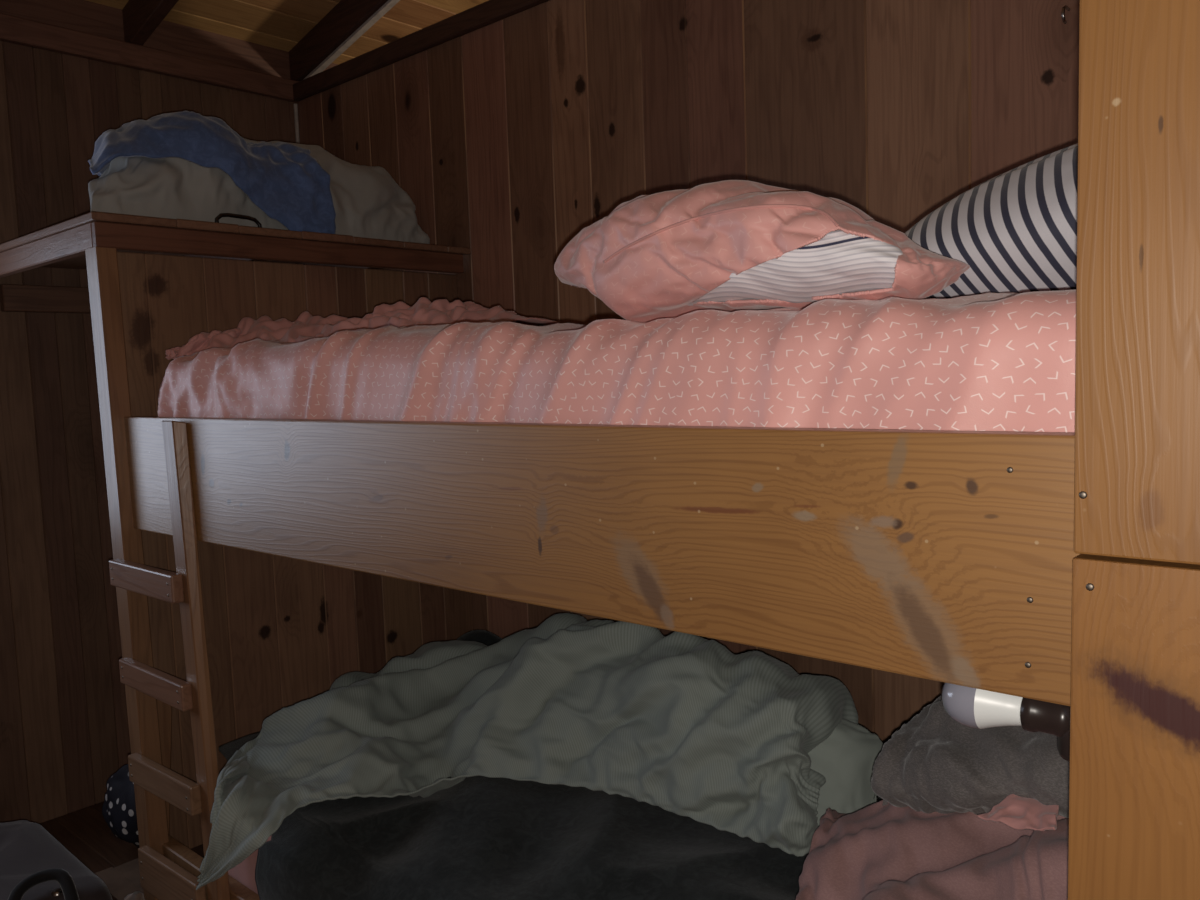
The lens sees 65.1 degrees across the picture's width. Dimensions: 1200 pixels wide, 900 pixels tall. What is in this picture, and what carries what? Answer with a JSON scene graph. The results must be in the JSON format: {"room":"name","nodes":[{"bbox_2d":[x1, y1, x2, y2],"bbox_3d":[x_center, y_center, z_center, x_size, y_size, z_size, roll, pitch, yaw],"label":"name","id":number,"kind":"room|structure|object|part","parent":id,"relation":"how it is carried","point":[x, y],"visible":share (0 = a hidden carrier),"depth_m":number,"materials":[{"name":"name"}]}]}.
{"room":"cabin bunk bedroom","nodes":[
{"label":"cabin bunk bedroom","id":0,"kind":"room"},
{"bbox_2d":[40,802,139,899],"bbox_3d":[-0.070,1.254,1.923,4.276,0.031,5.300,2,6,41],"label":"floor","id":1,"kind":"structure","parent":0,"point":[85,833],"depth_m":2.92,"materials":[{"name":"brown wood"}]},
{"bbox_2d":[0,820,112,899],"bbox_3d":[-1.430,1.095,2.132,0.610,0.352,0.458,2,6,41],"label":"suitcase","id":2,"kind":"object","parent":1,"relation":"on","point":[34,865],"visible":1,"depth_m":2.16,"materials":[{"name":"grey fabric"}]},
{"bbox_3d":[-1.199,0.959,2.026,0.143,0.079,0.093,-4,5,-25],"label":"carry handle","id":3,"kind":"part","parent":2,"relation":"part of","materials":[{"name":"black plastic"}]},
{"bbox_2d":[94,858,143,899],"bbox_3d":[-1.231,1.193,2.589,0.260,0.059,0.230,2,6,41],"label":"cardboard box","id":4,"kind":"object","parent":1,"relation":"on","point":[122,880],"visible":0.33,"depth_m":2.57,"materials":[{"name":"brown cardboard"}]},
{"bbox_2d":[102,764,139,846],"bbox_3d":[-1.372,1.044,2.775,0.270,0.251,0.150,2,6,41],"label":"bag","id":5,"kind":"object","parent":1,"relation":"on","point":[119,806],"visible":0.52,"depth_m":2.71,"materials":[{"name":"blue fabric"}]},
{"bbox_2d":[124,891,144,899],"bbox_3d":[-1.094,1.148,2.225,0.111,0.214,0.163,-4,5,-25],"label":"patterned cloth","id":6,"kind":"object","parent":1,"relation":"on","point":[137,895],"visible":1,"depth_m":2.21,"materials":[{"name":"fabric"}]},
{"bbox_2d":[109,421,230,899],"bbox_3d":[-0.994,0.590,2.158,0.407,1.318,0.054,2,6,41],"label":"ladder","id":7,"kind":"object","parent":1,"relation":"on","point":[164,879],"visible":1,"depth_m":2.06,"materials":[{"name":"brown wood"}]},
{"bbox_3d":[-0.879,0.593,2.074,0.123,1.318,0.027,2,6,41],"label":"rail","id":8,"kind":"part","parent":7,"relation":"part of","materials":[{"name":"brown wood"}]},
{"bbox_2d":[0,211,470,899],"bbox_3d":[-1.121,0.257,2.994,1.022,1.850,1.153,2,6,41],"label":"shelf","id":9,"kind":"object","parent":1,"relation":"on","point":[91,241],"depth_m":2.30,"materials":[{"name":"brown wood"}]},
{"bbox_3d":[-1.140,0.378,2.295,0.119,1.726,0.047,2,6,41],"label":"post","id":10,"kind":"part","parent":9,"relation":"part of","materials":[{"name":"brown wood"}]},
{"bbox_2d":[88,111,335,233],"bbox_3d":[-1.271,-0.796,2.841,0.649,0.376,0.884,-6,6,-39],"label":"blanket","id":11,"kind":"object","parent":9,"relation":"on","point":[288,184],"visible":0.66,"depth_m":2.57,"materials":[{"name":"blue fabric"}]},
{"bbox_3d":[-0.981,-0.612,2.552,0.011,0.056,0.140,2,6,41],"label":"grab handle","id":12,"kind":"part","parent":9,"relation":"part of","materials":[{"name":"black metal"}]},
{"bbox_2d":[88,138,429,243],"bbox_3d":[-1.167,-0.808,2.927,0.760,0.389,1.100,2,6,41],"label":"duvet","id":13,"kind":"object","parent":9,"relation":"on","point":[368,202],"visible":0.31,"depth_m":2.56,"materials":[{"name":"grey fabric"}]},
{"bbox_2d":[124,0,1199,899],"bbox_3d":[0.095,0.000,1.889,2.475,2.460,1.147,2,6,41],"label":"bunk bed","id":14,"kind":"object","parent":1,"relation":"on","point":[1061,568],"visible":0.85,"depth_m":0.95,"materials":[{"name":"brown wood"}]},
{"bbox_3d":[-0.235,1.085,1.603,2.400,0.170,0.035,2,6,41],"label":"rail","id":15,"kind":"part","parent":14,"relation":"part of","materials":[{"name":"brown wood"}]},
{"bbox_2d":[228,836,270,893],"bbox_3d":[0.218,0.921,1.921,2.110,0.242,1.057,2,6,41],"label":"mattress","id":16,"kind":"object","parent":14,"relation":"on","point":[244,872],"visible":0.02,"depth_m":2.12,"materials":[{"name":"pink fabric"}]},
{"bbox_2d":[219,630,882,899],"bbox_3d":[-0.006,0.824,2.062,2.098,0.404,1.110,2,6,41],"label":"fleece blanket","id":17,"kind":"object","parent":16,"relation":"on","point":[477,837],"visible":0.27,"depth_m":1.83,"materials":[{"name":"black fabric"}]},
{"bbox_2d":[196,613,857,889],"bbox_3d":[-0.218,0.636,2.043,1.438,0.469,1.026,2,6,41],"label":"duvet cover","id":18,"kind":"object","parent":17,"relation":"on","point":[682,724],"visible":0.94,"depth_m":1.99,"materials":[{"name":"green fabric"}]},
{"bbox_2d":[808,719,882,826],"bbox_3d":[0.405,0.623,1.794,0.252,0.238,0.178,0,5,26],"label":"sage pillow","id":19,"kind":"object","parent":17,"relation":"on","point":[847,757],"visible":0.2,"depth_m":1.74,"materials":[{"name":"fabric"}]},
{"bbox_2d":[796,800,1068,899],"bbox_3d":[0.489,0.611,1.291,0.599,0.402,0.632,2,6,41],"label":"throw blanket","id":20,"kind":"object","parent":17,"relation":"on","point":[876,851],"visible":0.56,"depth_m":1.31,"materials":[{"name":"pink fabric"}]},
{"bbox_2d":[871,696,1069,817],"bbox_3d":[0.627,0.468,1.417,0.426,0.228,0.338,2,6,41],"label":"pillow","id":21,"kind":"object","parent":20,"relation":"on","point":[935,762],"visible":0.43,"depth_m":1.35,"materials":[{"name":"grey fabric"}]},
{"bbox_2d":[977,794,1058,830],"bbox_3d":[0.571,0.483,1.246,0.073,0.039,0.114,-5,5,-28],"label":"pillowcase","id":22,"kind":"object","parent":20,"relation":"on","point":[1016,812],"visible":0.95,"depth_m":1.24,"materials":[{"name":"pink fabric"}]},
{"bbox_2d":[157,289,1075,432],"bbox_3d":[0.099,-0.118,1.895,2.326,0.292,1.073,2,6,41],"label":"mattress","id":23,"kind":"object","parent":14,"relation":"on","point":[989,361],"visible":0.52,"depth_m":1.19,"materials":[{"name":"pink fabric"}]},
{"bbox_2d":[165,297,558,359],"bbox_3d":[-0.490,-0.297,2.303,0.976,0.134,0.561,0,5,22],"label":"blanket","id":24,"kind":"object","parent":23,"relation":"on","point":[307,326],"visible":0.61,"depth_m":2.21,"materials":[{"name":"pink fabric"}]},
{"bbox_2d":[554,180,969,322],"bbox_3d":[0.224,-0.302,1.469,0.776,0.223,0.502,3,7,44],"label":"pillow","id":25,"kind":"object","parent":23,"relation":"on","point":[726,245],"visible":0.9,"depth_m":1.21,"materials":[{"name":"pink fabric"}]},
{"bbox_2d":[905,143,1077,298],"bbox_3d":[0.722,-0.310,1.270,0.597,0.224,0.534,2,6,41],"label":"striped pillow","id":26,"kind":"object","parent":23,"relation":"on","point":[1015,230],"visible":0.28,"depth_m":1.15,"materials":[{"name":"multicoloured fabric"}]},
{"bbox_2d":[941,683,1069,761],"bbox_3d":[0.550,0.289,0.949,0.408,0.072,0.065,2,6,41],"label":"lamp","id":27,"kind":"object","parent":14,"relation":"attached to","point":[968,706],"visible":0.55,"depth_m":1.02,"materials":[{"name":"white plastic"}]},
{"bbox_3d":[0.414,0.280,1.069,0.047,0.065,0.065,2,6,41],"label":"bulb globe","id":28,"kind":"part","parent":27,"relation":"part of","materials":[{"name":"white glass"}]},
{"bbox_3d":[0.448,0.281,1.038,0.047,0.063,0.063,2,6,41],"label":"bulb","id":29,"kind":"part","parent":27,"relation":"part of","materials":[{"name":"white plastic"}]},
{"bbox_2d":[1020,697,1068,736],"bbox_3d":[0.482,0.283,1.007,0.051,0.045,0.046,2,6,41],"label":"socket","id":30,"kind":"object","parent":27,"relation":"attached to","point":[1035,715],"depth_m":0.99,"materials":[{"name":"black plastic"}]},
{"bbox_2d":[0,40,299,823],"bbox_3d":[-1.652,-0.050,3.175,0.026,2.470,5.300,2,6,41],"label":"wall","id":31,"kind":"structure","parent":0,"point":[64,728],"depth_m":3.04,"materials":[{"name":"brown wood"}]},
{"bbox_2d":[0,13,298,102],"bbox_3d":[-1.691,-1.317,3.063,0.052,0.075,5.300,2,6,41],"label":"trim","id":32,"kind":"structure","parent":31,"relation":"attached to","point":[13,29],"depth_m":3.17,"materials":[{"name":"brown wood"}]},
{"bbox_2d":[0,0,338,78],"bbox_3d":[-1.729,-1.361,3.092,0.043,0.300,5.300,2,6,41],"label":"ceiling","id":33,"kind":"structure","parent":31,"relation":"attached to","point":[85,16],"depth_m":3.29,"materials":[{"name":"brown wood"}]},
{"bbox_2d":[294,103,299,143],"bbox_3d":[-1.132,-0.111,3.732,0.012,2.462,0.013,2,6,41],"label":"trim","id":34,"kind":"structure","parent":31,"relation":"attached to","point":[295,104],"depth_m":3.63,"materials":[{"name":"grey wood"}]},
{"bbox_2d":[86,0,487,63],"bbox_3d":[-0.122,-1.963,1.599,4.444,1.132,5.300,2,6,41],"label":"ceiling","id":35,"kind":"structure","parent":0,"point":[277,24],"depth_m":3.46,"materials":[{"name":"brown wood"}]},
{"bbox_2d":[122,0,178,45],"bbox_3d":[-0.041,-1.891,1.767,4.206,1.180,0.045,2,6,41],"label":"rafter","id":36,"kind":"object","parent":35,"relation":"attached to","point":[141,18],"visible":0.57,"depth_m":3.10,"materials":[{"name":"brown wood"}]},
{"bbox_2d":[289,0,387,80],"bbox_3d":[0.368,-1.944,2.229,4.206,1.180,0.045,2,6,41],"label":"rafter","id":37,"kind":"object","parent":35,"relation":"attached to","point":[347,16],"visible":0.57,"depth_m":3.46,"materials":[{"name":"brown wood"}]},
{"bbox_2d":[117,251,472,848],"bbox_3d":[-0.813,0.328,2.770,0.023,1.725,1.100,2,6,41],"label":"wood panel","id":38,"kind":"structure","parent":0,"point":[280,631],"depth_m":2.60,"materials":[{"name":"brown wood"}]},
{"bbox_2d":[298,0,1078,743],"bbox_3d":[0.445,-0.058,2.366,4.164,2.470,0.026,2,6,41],"label":"wall","id":39,"kind":"structure","parent":0,"point":[508,138],"depth_m":2.44,"materials":[{"name":"brown wood"}]},
{"bbox_2d":[303,0,399,79],"bbox_3d":[0.377,-1.874,2.242,4.206,1.062,0.027,2,6,41],"label":"trim","id":40,"kind":"structure","parent":39,"relation":"attached to","point":[389,4],"depth_m":3.40,"materials":[{"name":"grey wood"}]},
{"bbox_2d":[293,0,548,100],"bbox_3d":[0.401,-1.317,2.261,4.164,0.060,0.072,2,6,41],"label":"trim","id":41,"kind":"structure","parent":39,"relation":"attached to","point":[486,13],"depth_m":3.11,"materials":[{"name":"brown wood"}]},
{"bbox_2d":[1061,5,1069,23],"bbox_3d":[0.904,-0.844,1.825,0.006,0.036,0.043,2,6,41],"label":"wall hook","id":42,"kind":"object","parent":39,"relation":"attached to","point":[1066,7],"visible":1,"depth_m":1.81,"materials":[{"name":"silver metal"}]}
]}

